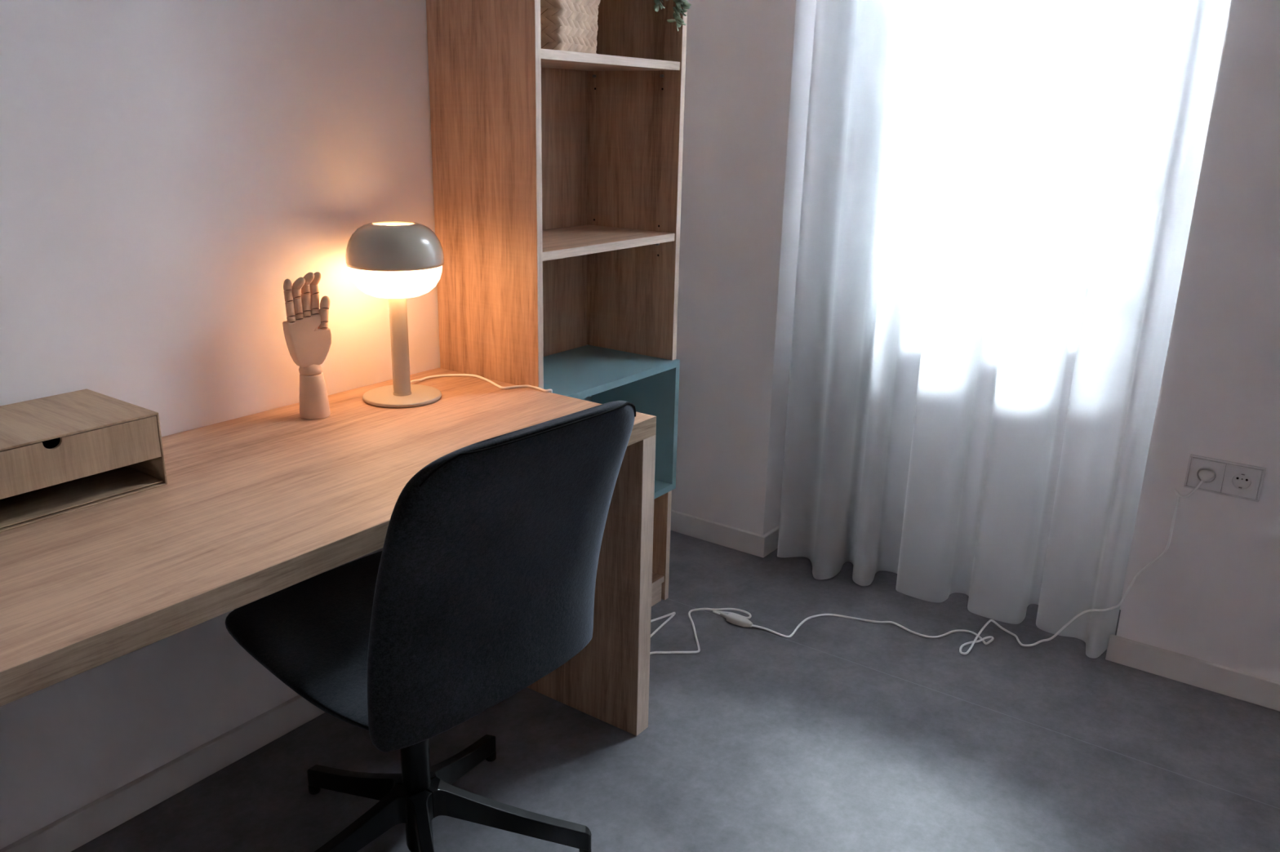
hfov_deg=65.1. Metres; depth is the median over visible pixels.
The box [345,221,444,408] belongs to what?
table lamp
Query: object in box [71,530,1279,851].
floor
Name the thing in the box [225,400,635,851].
desk chair
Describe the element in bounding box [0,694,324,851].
baseboard
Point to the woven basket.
(570, 25)
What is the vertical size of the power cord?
0.761 m
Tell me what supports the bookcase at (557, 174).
on the floor
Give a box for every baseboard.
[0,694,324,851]
[670,509,779,557]
[1105,634,1279,711]
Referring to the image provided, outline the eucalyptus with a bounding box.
[653,0,691,31]
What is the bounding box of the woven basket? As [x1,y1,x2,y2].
[540,0,600,53]
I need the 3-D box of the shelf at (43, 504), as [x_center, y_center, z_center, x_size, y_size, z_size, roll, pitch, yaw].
[-0.963,0.106,1.579,0.218,0.002,0.318,13,21,33]
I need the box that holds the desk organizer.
[0,389,167,533]
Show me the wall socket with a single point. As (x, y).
(1241, 481)
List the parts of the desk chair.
seat, leg, leg, leg, leg, backrest, leg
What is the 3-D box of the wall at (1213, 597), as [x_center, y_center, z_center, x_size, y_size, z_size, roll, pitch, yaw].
[1.348,-0.809,2.412,2.750,3.050,0.440,13,21,33]
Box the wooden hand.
[282,271,331,419]
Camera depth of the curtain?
2.63 m
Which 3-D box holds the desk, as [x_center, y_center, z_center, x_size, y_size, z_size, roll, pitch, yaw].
[-0.787,0.493,1.622,0.641,0.745,1.900,13,21,33]
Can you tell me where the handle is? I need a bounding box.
[40,437,60,448]
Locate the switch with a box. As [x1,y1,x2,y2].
[720,613,752,627]
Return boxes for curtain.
[777,0,1231,658]
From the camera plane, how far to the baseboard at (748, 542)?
3.26 m
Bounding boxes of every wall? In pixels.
[0,0,587,849]
[671,0,1279,682]
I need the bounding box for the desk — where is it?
[0,368,656,736]
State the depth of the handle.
1.66 m
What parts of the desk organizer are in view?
panel, drawer, panel, panel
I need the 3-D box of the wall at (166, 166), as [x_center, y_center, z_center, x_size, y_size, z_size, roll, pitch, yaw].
[-1.205,-0.528,1.330,0.100,3.050,5.229,13,21,33]
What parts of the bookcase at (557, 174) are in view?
panel, panel, shelf, shelf, panel, shelf, panel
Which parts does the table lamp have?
lamp shade, stem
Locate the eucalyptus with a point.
(685, 4)
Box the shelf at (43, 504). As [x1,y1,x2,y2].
[0,466,163,528]
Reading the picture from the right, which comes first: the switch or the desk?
the switch
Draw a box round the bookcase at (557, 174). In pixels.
[426,0,687,606]
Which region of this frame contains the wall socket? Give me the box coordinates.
[1183,454,1266,502]
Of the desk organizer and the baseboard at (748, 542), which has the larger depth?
the baseboard at (748, 542)
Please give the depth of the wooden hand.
1.97 m
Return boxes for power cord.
[410,373,1214,654]

